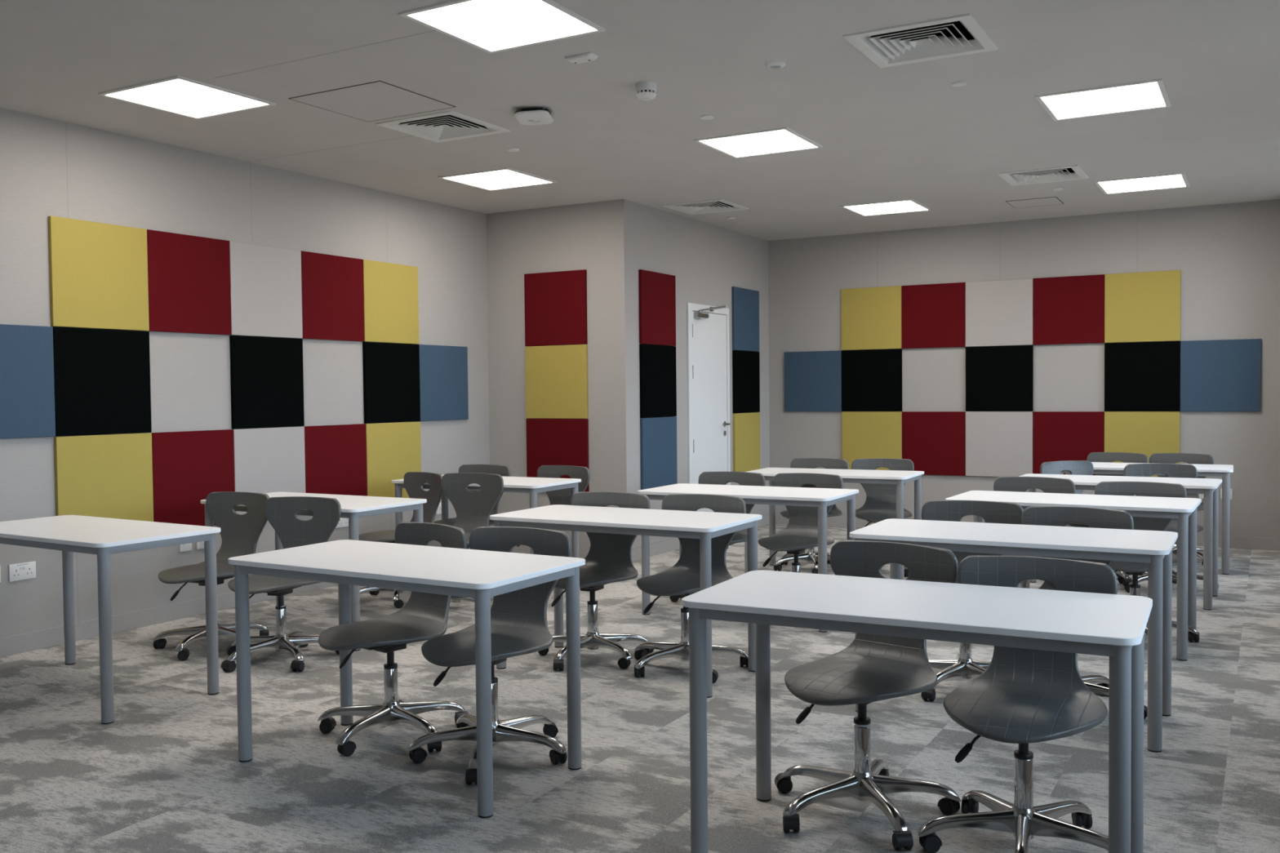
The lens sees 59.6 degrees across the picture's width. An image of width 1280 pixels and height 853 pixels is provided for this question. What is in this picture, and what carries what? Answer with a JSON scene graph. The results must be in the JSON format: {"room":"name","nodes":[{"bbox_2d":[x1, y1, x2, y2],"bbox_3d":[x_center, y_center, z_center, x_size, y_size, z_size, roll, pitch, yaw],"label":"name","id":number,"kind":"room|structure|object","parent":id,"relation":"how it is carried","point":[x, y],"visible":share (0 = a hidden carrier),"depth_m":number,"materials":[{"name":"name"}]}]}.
{"room":"classroom","nodes":[
{"label":"classroom","id":0,"kind":"room"},
{"bbox_2d":[0,107,490,638],"bbox_3d":[-3.792,-0.232,5.261,0.200,2.924,10.243,0,2,29],"label":"wall","id":1,"kind":"structure","parent":0,"point":[49,166],"depth_m":6.87,"materials":[{"name":"paint"}]},
{"bbox_2d":[8,561,35,582],"bbox_3d":[-3.288,0.772,5.949,0.014,0.090,0.146,0,2,29],"label":"wall socket","id":2,"kind":"object","parent":1,"relation":"attached to","point":[25,571],"visible":1,"depth_m":5.95,"materials":[{"name":"white plastic"}]},
{"bbox_2d":[0,324,55,439],"bbox_3d":[-3.345,-0.235,5.825,0.025,0.598,0.598,0,2,29],"label":"fabric panel","id":3,"kind":"object","parent":1,"relation":"attached to","point":[27,387],"visible":1,"depth_m":5.94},
{"bbox_2d":[48,215,149,331],"bbox_3d":[-3.056,-0.854,6.329,0.025,0.598,0.598,0,2,29],"label":"fabric panel","id":4,"kind":"object","parent":1,"relation":"attached to","point":[99,271],"visible":1,"depth_m":6.30,"materials":[{"name":"fabric"}]},
{"bbox_2d":[53,326,151,436],"bbox_3d":[-3.050,-0.254,6.347,0.025,0.598,0.598,0,2,29],"label":"fabric panel","id":5,"kind":"object","parent":1,"relation":"attached to","point":[102,376],"visible":1,"depth_m":6.32,"materials":[{"name":"fabric"}]},
{"bbox_2d":[53,432,153,521],"bbox_3d":[-3.044,0.346,6.366,0.025,0.598,0.598,0,2,29],"label":"fabric panel","id":6,"kind":"object","parent":1,"relation":"attached to","point":[110,476],"visible":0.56,"depth_m":6.35,"materials":[{"name":"fabric"}]},
{"bbox_2d":[0,582,337,657],"bbox_3d":[-3.689,1.180,5.247,0.012,0.100,9.831,0,2,29],"label":"baseboard","id":7,"kind":"structure","parent":1,"relation":"attached to","point":[47,637],"depth_m":6.51,"materials":[{"name":"paint"}]},
{"bbox_2d":[179,542,191,551],"bbox_3d":[-2.780,0.720,6.843,0.020,0.090,0.088,0,2,29],"label":"wall socket","id":8,"kind":"object","parent":1,"relation":"attached to","point":[186,547],"visible":0.5,"depth_m":6.84,"materials":[{"name":"white plastic"}]},
{"bbox_2d":[146,229,231,334],"bbox_3d":[-2.761,-0.873,6.851,0.025,0.598,0.598,0,2,29],"label":"fabric panel","id":9,"kind":"object","parent":1,"relation":"attached to","point":[188,276],"visible":1,"depth_m":6.83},
{"bbox_2d":[151,429,235,526],"bbox_3d":[-2.749,0.327,6.888,0.025,0.598,0.598,0,2,29],"label":"fabric panel","id":10,"kind":"object","parent":1,"relation":"attached to","point":[188,466],"visible":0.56,"depth_m":6.84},
{"bbox_2d":[195,541,204,549],"bbox_3d":[-2.719,0.716,6.951,0.020,0.090,0.088,0,2,29],"label":"wall socket","id":11,"kind":"object","parent":1,"relation":"attached to","point":[200,545],"visible":0.3,"depth_m":6.93,"materials":[{"name":"white plastic"}]},
{"bbox_2d":[229,240,302,338],"bbox_3d":[-2.466,-0.892,7.373,0.025,0.598,0.598,0,2,29],"label":"fabric panel","id":12,"kind":"object","parent":1,"relation":"attached to","point":[266,289],"visible":1,"depth_m":7.35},
{"bbox_2d":[229,335,304,429],"bbox_3d":[-2.460,-0.292,7.392,0.025,0.598,0.598,0,2,29],"label":"fabric panel","id":13,"kind":"object","parent":1,"relation":"attached to","point":[267,373],"visible":1,"depth_m":7.36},
{"bbox_2d":[233,426,305,514],"bbox_3d":[-2.454,0.308,7.410,0.025,0.598,0.598,0,2,29],"label":"fabric panel","id":14,"kind":"object","parent":1,"relation":"attached to","point":[267,460],"visible":0.56,"depth_m":7.39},
{"bbox_2d":[301,250,364,341],"bbox_3d":[-2.171,-0.911,7.895,0.025,0.598,0.598,0,2,29],"label":"fabric panel","id":15,"kind":"object","parent":1,"relation":"attached to","point":[332,286],"visible":1,"depth_m":7.88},
{"bbox_2d":[303,423,367,496],"bbox_3d":[-2.159,0.289,7.932,0.025,0.598,0.598,0,2,29],"label":"fabric panel","id":16,"kind":"object","parent":1,"relation":"attached to","point":[335,455],"visible":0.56,"depth_m":7.92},
{"bbox_2d":[335,517,348,528],"bbox_3d":[-2.127,0.677,8.005,0.014,0.090,0.146,0,2,29],"label":"wall socket","id":17,"kind":"object","parent":1,"relation":"attached to","point":[343,522],"visible":0.44,"depth_m":8.00,"materials":[{"name":"white plastic"}]},
{"bbox_2d":[363,259,418,344],"bbox_3d":[-1.876,-0.930,8.417,0.025,0.598,0.598,0,2,29],"label":"fabric panel","id":18,"kind":"object","parent":1,"relation":"attached to","point":[391,300],"visible":1,"depth_m":8.40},
{"bbox_2d":[362,342,420,423],"bbox_3d":[-1.870,-0.330,8.436,0.025,0.598,0.598,0,2,29],"label":"fabric panel","id":19,"kind":"object","parent":1,"relation":"attached to","point":[391,371],"visible":1,"depth_m":8.40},
{"bbox_2d":[365,421,421,497],"bbox_3d":[-1.864,0.270,8.454,0.025,0.598,0.598,0,2,29],"label":"fabric panel","id":20,"kind":"object","parent":1,"relation":"attached to","point":[393,450],"visible":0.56,"depth_m":8.40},
{"bbox_2d":[435,502,441,514],"bbox_3d":[-1.591,0.655,8.948,0.020,0.090,0.120,0,2,29],"label":"wall socket","id":21,"kind":"object","parent":1,"relation":"attached to","point":[439,508],"visible":0.47,"depth_m":8.93,"materials":[{"name":"white plastic"}]},
{"bbox_2d":[418,344,468,421],"bbox_3d":[-1.575,-0.349,8.958,0.025,0.598,0.598,0,2,29],"label":"fabric panel","id":22,"kind":"object","parent":1,"relation":"attached to","point":[443,369],"visible":1,"depth_m":8.94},
{"bbox_2d":[486,199,639,548],"bbox_3d":[-0.651,-0.386,9.251,1.346,2.924,0.200,0,2,29],"label":"wall","id":23,"kind":"structure","parent":0,"point":[599,238],"depth_m":9.00,"materials":[{"name":"paint"}]},
{"bbox_2d":[511,545,590,559],"bbox_3d":[-0.684,1.028,9.199,1.358,0.100,0.012,0,2,29],"label":"baseboard","id":24,"kind":"structure","parent":23,"relation":"attached to","point":[583,551],"depth_m":9.33,"materials":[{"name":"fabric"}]},
{"bbox_2d":[524,269,587,346],"bbox_3d":[-0.692,-0.963,9.123,0.598,0.598,0.025,0,2,29],"label":"fabric panel","id":25,"kind":"object","parent":23,"relation":"attached to","point":[556,302],"visible":1,"depth_m":9.10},
{"bbox_2d":[524,344,588,418],"bbox_3d":[-0.685,-0.364,9.142,0.598,0.598,0.025,0,2,29],"label":"fabric panel","id":26,"kind":"object","parent":23,"relation":"attached to","point":[557,375],"visible":1,"depth_m":9.12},
{"bbox_2d":[525,418,589,492],"bbox_3d":[-0.679,0.236,9.160,0.598,0.598,0.025,0,2,29],"label":"fabric panel","id":27,"kind":"object","parent":23,"relation":"attached to","point":[549,442],"visible":0.56,"depth_m":9.14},
{"bbox_2d":[0,524,1279,852],"bbox_3d":[0.067,1.256,4.804,7.390,0.100,13.148,0,2,29],"label":"floor","id":28,"kind":"structure","parent":0,"point":[167,775],"depth_m":4.20,"materials":[{"name":"carpet"}]},
{"bbox_2d":[0,515,220,724],"bbox_3d":[-2.562,0.844,5.157,1.217,0.756,0.608,1,2,32],"label":"table","id":29,"kind":"object","parent":28,"relation":"on","point":[103,537],"visible":1,"depth_m":4.99,"materials":[{"name":"white laminate"}]},
{"bbox_2d":[153,491,269,661],"bbox_3d":[-2.298,0.782,5.995,0.586,0.820,0.587,0,2,25],"label":"swivel chair","id":30,"kind":"object","parent":28,"relation":"on","point":[240,534],"visible":0.7,"depth_m":6.14,"materials":[{"name":"black plastic"}]},
{"bbox_2d":[221,496,341,672],"bbox_3d":[-1.870,0.788,5.729,0.604,0.816,0.641,0,2,18],"label":"swivel chair","id":31,"kind":"object","parent":28,"relation":"on","point":[281,513],"visible":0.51,"depth_m":5.84,"materials":[{"name":"black plastic"}]},
{"bbox_2d":[200,492,426,651],"bbox_3d":[-1.872,0.798,6.416,1.217,0.756,0.608,0,2,30],"label":"table","id":32,"kind":"object","parent":28,"relation":"on","point":[353,507],"visible":0.39,"depth_m":6.20,"materials":[{"name":"white laminate"}]},
{"bbox_2d":[317,521,468,756],"bbox_3d":[-0.963,0.818,4.406,0.615,0.822,0.615,1,2,42],"label":"swivel chair","id":33,"kind":"object","parent":28,"relation":"on","point":[424,616],"visible":0.81,"depth_m":4.42,"materials":[{"name":"black plastic"}]},
{"bbox_2d":[358,471,443,608],"bbox_3d":[-1.613,0.730,7.351,0.615,0.828,0.588,-2,2,-44],"label":"swivel chair","id":34,"kind":"object","parent":28,"relation":"on","point":[413,482],"visible":0.47,"depth_m":7.41,"materials":[{"name":"black plastic"}]},
{"bbox_2d":[227,539,585,818],"bbox_3d":[-0.855,0.860,4.081,1.217,0.756,0.608,0,2,30],"label":"table","id":35,"kind":"object","parent":28,"relation":"on","point":[480,575],"visible":0.98,"depth_m":3.99,"materials":[{"name":"white laminate"}]},
{"bbox_2d":[427,472,503,603],"bbox_3d":[-1.171,0.729,6.994,0.586,0.842,0.577,0,2,24],"label":"swivel chair","id":36,"kind":"object","parent":28,"relation":"on","point":[473,510],"visible":0.53,"depth_m":7.18,"materials":[{"name":"black plastic"}]},
{"bbox_2d":[434,464,510,549],"bbox_3d":[-1.256,0.703,8.102,0.582,0.828,0.589,0,2,28],"label":"swivel chair","id":37,"kind":"object","parent":28,"relation":"on","point":[503,470],"visible":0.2,"depth_m":8.21,"materials":[{"name":"black plastic"}]},
{"bbox_2d":[391,474,581,557],"bbox_3d":[-1.067,0.748,7.778,1.217,0.756,0.608,0,2,28],"label":"table","id":38,"kind":"object","parent":28,"relation":"on","point":[533,486],"visible":0.31,"depth_m":7.64,"materials":[{"name":"white laminate"}]},
{"bbox_2d":[408,526,571,785],"bbox_3d":[-0.539,0.816,4.156,0.574,0.830,0.638,0,2,27],"label":"swivel chair","id":39,"kind":"object","parent":28,"relation":"on","point":[518,618],"visible":0.75,"depth_m":4.21,"materials":[{"name":"black plastic"}]},
{"bbox_2d":[516,465,590,546],"bbox_3d":[-0.631,0.703,7.892,0.606,0.828,0.620,1,2,33],"label":"swivel chair","id":40,"kind":"object","parent":28,"relation":"on","point":[562,496],"visible":0.34,"depth_m":8.06,"materials":[{"name":"black plastic"}]},
{"bbox_2d":[537,491,653,671],"bbox_3d":[-0.263,0.768,5.669,0.584,0.828,0.616,0,2,27],"label":"swivel chair","id":41,"kind":"object","parent":28,"relation":"on","point":[608,560],"visible":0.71,"depth_m":5.75,"materials":[{"name":"black plastic"}]},
{"bbox_2d":[489,504,762,697],"bbox_3d":[-0.071,0.810,5.446,1.217,0.756,0.608,0,2,29],"label":"table","id":42,"kind":"object","parent":28,"relation":"on","point":[703,526],"visible":0.79,"depth_m":5.29,"materials":[{"name":"white laminate"}]},
{"bbox_2d":[634,493,748,684],"bbox_3d":[0.217,0.767,5.476,0.581,0.832,0.615,0,2,29],"label":"swivel chair","id":43,"kind":"object","parent":28,"relation":"on","point":[682,580],"visible":0.72,"depth_m":5.51,"materials":[{"name":"black plastic"}]},
{"bbox_2d":[669,471,764,602],"bbox_3d":[0.522,0.716,7.100,0.577,0.828,0.616,-1,2,-22],"label":"swivel chair","id":44,"kind":"object","parent":28,"relation":"on","point":[743,478],"visible":0.23,"depth_m":7.24,"materials":[{"name":"black plastic"}]},
{"bbox_2d":[637,483,858,632],"bbox_3d":[0.652,0.762,6.750,1.217,0.756,0.608,0,2,29],"label":"table","id":45,"kind":"object","parent":28,"relation":"on","point":[821,498],"visible":0.68,"depth_m":6.63,"materials":[{"name":"white laminate"}]},
{"bbox_2d":[757,472,843,573],"bbox_3d":[0.964,0.718,6.881,0.595,0.828,0.616,0,2,29],"label":"swivel chair","id":46,"kind":"object","parent":28,"relation":"on","point":[800,534],"visible":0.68,"depth_m":7.01,"materials":[{"name":"black plastic"}]},
{"bbox_2d":[773,457,848,573],"bbox_3d":[1.288,0.666,8.467,0.616,0.830,0.570,-2,2,-35],"label":"swivel chair","id":47,"kind":"object","parent":28,"relation":"on","point":[811,557],"visible":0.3,"depth_m":8.52,"materials":[{"name":"black plastic"}]},
{"bbox_2d":[744,467,924,579],"bbox_3d":[1.410,0.711,8.181,1.217,0.756,0.608,0,2,27],"label":"table","id":48,"kind":"object","parent":28,"relation":"on","point":[899,477],"visible":0.43,"depth_m":8.11,"materials":[{"name":"white laminate"}]},
{"bbox_2d":[774,540,960,851],"bbox_3d":[0.679,0.817,3.579,0.607,0.841,0.615,1,2,40],"label":"swivel chair","id":49,"kind":"object","parent":28,"relation":"on","point":[873,668],"visible":0.77,"depth_m":3.56,"materials":[{"name":"grey plastic"}]},
{"bbox_2d":[851,457,914,577],"bbox_3d":[1.787,0.665,8.330,0.595,0.828,0.594,0,2,14],"label":"swivel chair","id":50,"kind":"object","parent":28,"relation":"on","point":[880,504],"visible":0.69,"depth_m":8.49,"materials":[{"name":"black plastic"}]},
{"bbox_2d":[681,570,1152,852],"bbox_3d":[0.787,0.870,3.207,1.217,0.756,0.608,0,2,27],"label":"table","id":51,"kind":"object","parent":28,"relation":"on","point":[1113,626],"visible":1,"depth_m":3.13,"materials":[{"name":"white laminate"}]},
{"bbox_2d":[920,500,1023,702],"bbox_3d":[1.450,0.770,5.049,0.578,0.830,0.616,0,2,25],"label":"swivel chair","id":52,"kind":"object","parent":28,"relation":"on","point":[963,667],"visible":0.27,"depth_m":5.17,"materials":[{"name":"black plastic"}]},
{"bbox_2d":[849,518,1177,752],"bbox_3d":[1.546,0.818,4.647,1.217,0.756,0.608,0,2,29],"label":"table","id":53,"kind":"object","parent":28,"relation":"on","point":[1154,548],"visible":0.78,"depth_m":4.45,"materials":[{"name":"white laminate"}]},
{"bbox_2d":[916,555,1131,852],"bbox_3d":[1.125,0.827,3.240,0.581,0.832,0.611,0,2,28],"label":"swivel chair","id":54,"kind":"object","parent":28,"relation":"on","point":[1024,697],"visible":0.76,"depth_m":3.26,"materials":[{"name":"black plastic"}]},
{"bbox_2d":[993,476,1075,588],"bbox_3d":[2.225,0.719,6.435,0.611,0.828,0.634,1,2,33],"label":"swivel chair","id":55,"kind":"object","parent":28,"relation":"on","point":[1020,484],"visible":0.12,"depth_m":6.58,"materials":[{"name":"black plastic"}]},
{"bbox_2d":[945,490,1201,661],"bbox_3d":[2.331,0.767,6.033,1.217,0.756,0.608,0,2,31],"label":"table","id":56,"kind":"object","parent":28,"relation":"on","point":[1184,509],"visible":0.55,"depth_m":5.80,"materials":[{"name":"white laminate"}]},
{"bbox_2d":[1021,506,1147,719],"bbox_3d":[1.820,0.777,4.702,0.600,0.828,0.632,1,2,33],"label":"swivel chair","id":57,"kind":"object","parent":28,"relation":"on","point":[1057,516],"visible":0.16,"depth_m":4.88,"materials":[{"name":"black plastic"}]},
{"bbox_2d":[1040,460,1132,586],"bbox_3d":[3.118,0.667,7.840,0.584,0.830,0.613,0,2,18],"label":"swivel chair","id":58,"kind":"object","parent":28,"relation":"on","point":[1073,467],"visible":0.26,"depth_m":8.02,"materials":[{"name":"black plastic"}]},
{"bbox_2d":[1087,452,1148,496],"bbox_3d":[3.742,0.630,8.832,0.586,0.828,0.628,1,2,37],"label":"swivel chair","id":59,"kind":"object","parent":28,"relation":"on","point":[1126,457],"visible":0.1,"depth_m":9.01,"materials":[{"name":"black plastic"}]},
{"bbox_2d":[1017,473,1222,610],"bbox_3d":[3.088,0.722,7.274,1.217,0.756,0.608,0,2,31],"label":"table","id":60,"kind":"object","parent":28,"relation":"on","point":[1209,487],"visible":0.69,"depth_m":7.08,"materials":[{"name":"white laminate"}]},
{"bbox_2d":[1058,462,1233,574],"bbox_3d":[3.839,0.675,8.528,1.217,0.756,0.608,0,2,28],"label":"table","id":61,"kind":"object","parent":28,"relation":"on","point":[1224,471],"visible":0.45,"depth_m":8.04,"materials":[{"name":"white laminate"}]},
{"bbox_2d":[1094,481,1199,642],"bbox_3d":[2.686,0.728,6.016,0.586,0.828,0.615,0,2,30],"label":"swivel chair","id":62,"kind":"object","parent":28,"relation":"on","point":[1110,488],"visible":0.27,"depth_m":6.12,"materials":[{"name":"black plastic"}]},
{"bbox_2d":[1117,463,1218,592],"bbox_3d":[3.528,0.675,7.445,0.609,0.828,0.616,0,2,14],"label":"swivel chair","id":63,"kind":"object","parent":28,"relation":"on","point":[1171,470],"visible":0.18,"depth_m":7.62,"materials":[{"name":"black plastic"}]},
{"bbox_2d":[1149,453,1213,565],"bbox_3d":[4.122,0.633,8.632,0.585,0.828,0.616,1,2,36],"label":"swivel chair","id":64,"kind":"object","parent":28,"relation":"on","point":[1156,458],"visible":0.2,"depth_m":8.76,"materials":[{"name":"black plastic"}]},
{"bbox_2d":[0,0,1279,240],"bbox_3d":[0.038,-1.691,4.713,7.390,0.050,13.148,0,2,29],"label":"ceiling","id":65,"kind":"structure","parent":0,"point":[902,131],"depth_m":5.73,"materials":[{"name":"paint"}]},
{"bbox_2d":[97,75,275,119],"bbox_3d":[-2.300,-1.669,5.691,0.600,0.008,0.600,0,2,29],"label":"recessed light","id":66,"kind":"object","parent":65,"relation":"in","point":[176,95],"visible":1,"depth_m":5.67,"materials":[{"name":"white paint"}]},
{"bbox_2d":[214,30,435,161],"bbox_3d":[-1.675,-1.688,5.959,1.014,0.002,2.934,-1,2,-15],"label":"trim","id":67,"kind":"structure","parent":65,"relation":"attached to","point":[433,30],"depth_m":5.12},
{"bbox_2d":[288,80,456,121],"bbox_3d":[-1.385,-1.684,5.808,0.620,0.003,0.578,0,2,29],"label":"access panel","id":68,"kind":"object","parent":65,"relation":"attached to","point":[376,100],"visible":1,"depth_m":5.79,"materials":[{"name":"paint"}]},
{"bbox_2d":[375,110,510,142],"bbox_3d":[-1.116,-1.782,6.351,0.536,0.167,0.536,0,2,29],"label":"ceiling vent","id":69,"kind":"object","parent":65,"relation":"in","point":[441,125],"visible":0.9,"depth_m":6.35,"materials":[{"name":"metal"}]},
{"bbox_2d":[437,167,556,191],"bbox_3d":[-1.005,-1.751,7.924,0.600,0.008,0.600,0,2,29],"label":"recessed light","id":70,"kind":"object","parent":65,"relation":"in","point":[500,178],"visible":1,"depth_m":7.91,"materials":[{"name":"white paint"}]},
{"bbox_2d":[398,0,605,53],"bbox_3d":[-0.552,-1.651,4.559,0.600,0.008,0.600,0,2,29],"label":"recessed light","id":71,"kind":"object","parent":65,"relation":"in","point":[490,26],"visible":1,"depth_m":4.56,"materials":[{"name":"white paint"}]},
{"bbox_2d":[513,107,553,125],"bbox_3d":[-0.570,-1.671,6.006,0.192,0.059,0.191,0,2,9],"label":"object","id":72,"kind":"object","parent":65,"relation":"attached to","point":[535,116],"visible":1,"depth_m":5.96,"materials":[{"name":"white plastic"}]},
{"bbox_2d":[564,52,598,63],"bbox_3d":[-0.265,-1.663,5.050,0.144,0.021,0.072,0,2,29],"label":"sensor","id":73,"kind":"object","parent":65,"relation":"in","point":[588,56],"visible":1,"depth_m":5.03,"materials":[{"name":"white plastic"}]},
{"bbox_2d":[635,80,657,100],"bbox_3d":[0.031,-1.652,5.513,0.106,0.077,0.106,0,2,29],"label":"smoke detector","id":74,"kind":"object","parent":65,"relation":"attached to","point":[645,90],"visible":1,"depth_m":5.47,"materials":[{"name":"white plastic"}]},
{"bbox_2d":[662,199,748,214],"bbox_3d":[0.541,-1.886,9.197,0.536,0.167,0.536,0,2,29],"label":"ceiling vent","id":75,"kind":"object","parent":65,"relation":"in","point":[702,206],"visible":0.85,"depth_m":9.21,"materials":[{"name":"metal"}]},
{"bbox_2d":[700,114,713,119],"bbox_3d":[0.371,-1.709,6.172,0.074,0.011,0.074,0,2,29],"label":"sprinkler cover","id":76,"kind":"object","parent":65,"relation":"attached to","point":[707,116],"visible":1,"depth_m":6.15,"materials":[{"name":"white plastic"}]},
{"bbox_2d":[693,126,822,158],"bbox_3d":[0.732,-1.735,6.848,0.600,0.008,0.600,0,2,29],"label":"recessed light","id":77,"kind":"object","parent":65,"relation":"in","point":[782,140],"visible":1,"depth_m":6.83,"materials":[{"name":"white paint"}]},
{"bbox_2d":[765,61,785,69],"bbox_3d":[0.630,-1.677,5.195,0.092,0.020,0.092,0,2,29],"label":"sensor","id":78,"kind":"object","parent":65,"relation":"attached to","point":[771,64],"visible":1,"depth_m":5.17,"materials":[{"name":"white plastic"}]},
{"bbox_2d":[840,199,932,216],"bbox_3d":[2.059,-1.825,9.323,0.600,0.008,0.600,0,2,29],"label":"recessed light","id":79,"kind":"object","parent":65,"relation":"in","point":[906,205],"visible":1,"depth_m":9.31,"materials":[{"name":"white paint"}]},
{"bbox_2d":[842,13,997,67],"bbox_3d":[1.233,-1.760,4.887,0.536,0.167,0.536,0,2,29],"label":"ceiling vent","id":80,"kind":"object","parent":65,"relation":"in","point":[948,34],"visible":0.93,"depth_m":4.93,"materials":[{"name":"metal"}]},
{"bbox_2d":[951,80,967,86],"bbox_3d":[1.586,-1.702,5.547,0.074,0.011,0.074,0,2,29],"label":"sprinkler cover","id":81,"kind":"object","parent":65,"relation":"attached to","point":[957,83],"visible":1,"depth_m":5.53,"materials":[{"name":"white plastic"}]},
{"bbox_2d":[1005,196,1063,208],"bbox_3d":[3.232,-1.833,9.142,0.390,0.003,0.390,0,2,29],"label":"access panel","id":82,"kind":"object","parent":65,"relation":"attached to","point":[1051,200],"visible":1,"depth_m":9.12,"materials":[{"name":"paint"}]},
{"bbox_2d":[996,164,1088,186],"bbox_3d":[2.883,-1.872,7.981,0.536,0.167,0.536,0,2,29],"label":"ceiling vent","id":83,"kind":"object","parent":65,"relation":"in","point":[1066,172],"visible":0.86,"depth_m":8.03,"materials":[{"name":"metal"}]},
{"bbox_2d":[1034,78,1171,120],"bbox_3d":[2.459,-1.724,5.916,0.600,0.008,0.600,0,2,29],"label":"recessed light","id":84,"kind":"object","parent":65,"relation":"in","point":[1149,94],"visible":1,"depth_m":5.89,"materials":[{"name":"white paint"}]},
{"bbox_2d":[1093,172,1189,194],"bbox_3d":[3.752,-1.811,8.340,0.600,0.008,0.600,0,2,29],"label":"recessed light","id":85,"kind":"object","parent":65,"relation":"in","point":[1176,180],"visible":1,"depth_m":8.32,"materials":[{"name":"white paint"}]},
{"bbox_2d":[635,202,769,546],"bbox_3d":[0.573,-0.429,10.227,0.225,2.924,2.705,0,2,29],"label":"wall","id":86,"kind":"structure","parent":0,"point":[705,260],"depth_m":9.73,"materials":[{"name":"paint"}]},
{"bbox_2d":[631,514,768,561],"bbox_3d":[0.616,0.986,10.132,0.012,0.100,2.893,0,2,29],"label":"baseboard","id":87,"kind":"structure","parent":86,"relation":"attached to","point":[659,548],"depth_m":9.38,"materials":[{"name":"fabric"}]},
{"bbox_2d":[686,302,730,511],"bbox_3d":[0.756,-0.029,10.071,0.303,2.130,0.846,0,2,29],"label":"door","id":88,"kind":"structure","parent":86,"relation":"attached to","point":[708,339],"depth_m":10.10,"materials":[{"name":"white paint"}]},
{"bbox_2d":[768,199,1279,537],"bbox_3d":[3.820,-0.456,10.061,6.044,2.924,0.200,0,2,29],"label":"wall","id":89,"kind":"structure","parent":0,"point":[1227,255],"depth_m":9.94,"materials":[{"name":"paint"}]},
{"bbox_2d":[784,350,841,411],"bbox_3d":[1.720,-0.449,11.118,0.598,0.598,0.025,0,2,29],"label":"fabric panel","id":90,"kind":"object","parent":89,"relation":"attached to","point":[812,379],"visible":1,"depth_m":11.11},
{"bbox_2d":[840,285,902,350],"bbox_3d":[2.237,-1.045,10.804,0.598,0.598,0.025,0,2,29],"label":"fabric panel","id":91,"kind":"object","parent":89,"relation":"attached to","point":[872,317],"visible":1,"depth_m":10.79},
{"bbox_2d":[841,348,902,411],"bbox_3d":[2.243,-0.445,10.823,0.598,0.598,0.025,0,2,29],"label":"fabric panel","id":92,"kind":"object","parent":89,"relation":"attached to","point":[872,379],"visible":1,"depth_m":10.81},
{"bbox_2d":[841,411,902,470],"bbox_3d":[2.249,0.155,10.841,0.598,0.598,0.025,0,2,29],"label":"fabric panel","id":93,"kind":"object","parent":89,"relation":"attached to","point":[864,434],"visible":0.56,"depth_m":10.83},
{"bbox_2d":[901,282,965,348],"bbox_3d":[2.759,-1.041,10.509,0.598,0.598,0.025,0,2,29],"label":"fabric panel","id":94,"kind":"object","parent":89,"relation":"attached to","point":[934,315],"visible":1,"depth_m":10.49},
{"bbox_2d":[902,411,965,475],"bbox_3d":[2.771,0.159,10.546,0.598,0.598,0.025,0,2,29],"label":"fabric panel","id":95,"kind":"object","parent":89,"relation":"attached to","point":[935,442],"visible":0.8,"depth_m":10.53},
{"bbox_2d":[965,411,1032,476],"bbox_3d":[3.294,0.163,10.251,0.598,0.598,0.025,0,2,29],"label":"fabric panel","id":96,"kind":"object","parent":89,"relation":"attached to","point":[998,443],"visible":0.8,"depth_m":10.24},
{"bbox_2d":[965,345,1033,411],"bbox_3d":[3.288,-0.437,10.233,0.598,0.598,0.025,0,2,29],"label":"fabric panel","id":97,"kind":"object","parent":89,"relation":"attached to","point":[998,378],"visible":1,"depth_m":10.22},
{"bbox_2d":[965,278,1033,346],"bbox_3d":[3.282,-1.037,10.214,0.598,0.598,0.025,0,2,29],"label":"fabric panel","id":98,"kind":"object","parent":89,"relation":"attached to","point":[999,313],"visible":1,"depth_m":10.20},
{"bbox_2d":[775,514,1279,550],"bbox_3d":[3.782,0.958,10.012,5.644,0.100,0.012,0,2,29],"label":"baseboard","id":99,"kind":"structure","parent":89,"relation":"attached to","point":[1235,542],"depth_m":9.34,"materials":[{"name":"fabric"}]},
{"bbox_2d":[1032,274,1104,345],"bbox_3d":[3.804,-1.033,9.919,0.598,0.598,0.025,0,2,29],"label":"fabric panel","id":100,"kind":"object","parent":89,"relation":"attached to","point":[1070,309],"visible":1,"depth_m":9.91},
{"bbox_2d":[1032,411,1104,475],"bbox_3d":[3.816,0.166,9.957,0.598,0.598,0.025,0,2,29],"label":"fabric panel","id":101,"kind":"object","parent":89,"relation":"attached to","point":[1057,436],"visible":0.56,"depth_m":9.96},
{"bbox_2d":[1104,270,1180,342],"bbox_3d":[4.327,-1.029,9.625,0.598,0.598,0.025,0,2,29],"label":"fabric panel","id":102,"kind":"object","parent":89,"relation":"attached to","point":[1143,306],"visible":1,"depth_m":9.61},
{"bbox_2d":[1104,341,1180,411],"bbox_3d":[4.333,-0.429,9.643,0.598,0.598,0.025,0,2,29],"label":"fabric panel","id":103,"kind":"object","parent":89,"relation":"attached to","point":[1140,376],"visible":1,"depth_m":9.63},
{"bbox_2d":[1104,411,1180,477],"bbox_3d":[4.339,0.170,9.662,0.598,0.598,0.025,0,2,29],"label":"fabric panel","id":104,"kind":"object","parent":89,"relation":"attached to","point":[1148,433],"visible":0.56,"depth_m":9.64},
{"bbox_2d":[1180,338,1261,411],"bbox_3d":[4.855,-0.426,9.348,0.598,0.598,0.025,0,2,29],"label":"fabric panel","id":105,"kind":"object","parent":89,"relation":"attached to","point":[1217,375],"visible":1,"depth_m":9.33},
{"bbox_2d":[1220,488,1232,499],"bbox_3d":[4.912,0.567,9.355,0.088,0.090,0.020,0,2,29],"label":"wall socket","id":106,"kind":"object","parent":89,"relation":"attached to","point":[1231,490],"visible":0.38,"depth_m":9.34,"materials":[{"name":"white plastic"}]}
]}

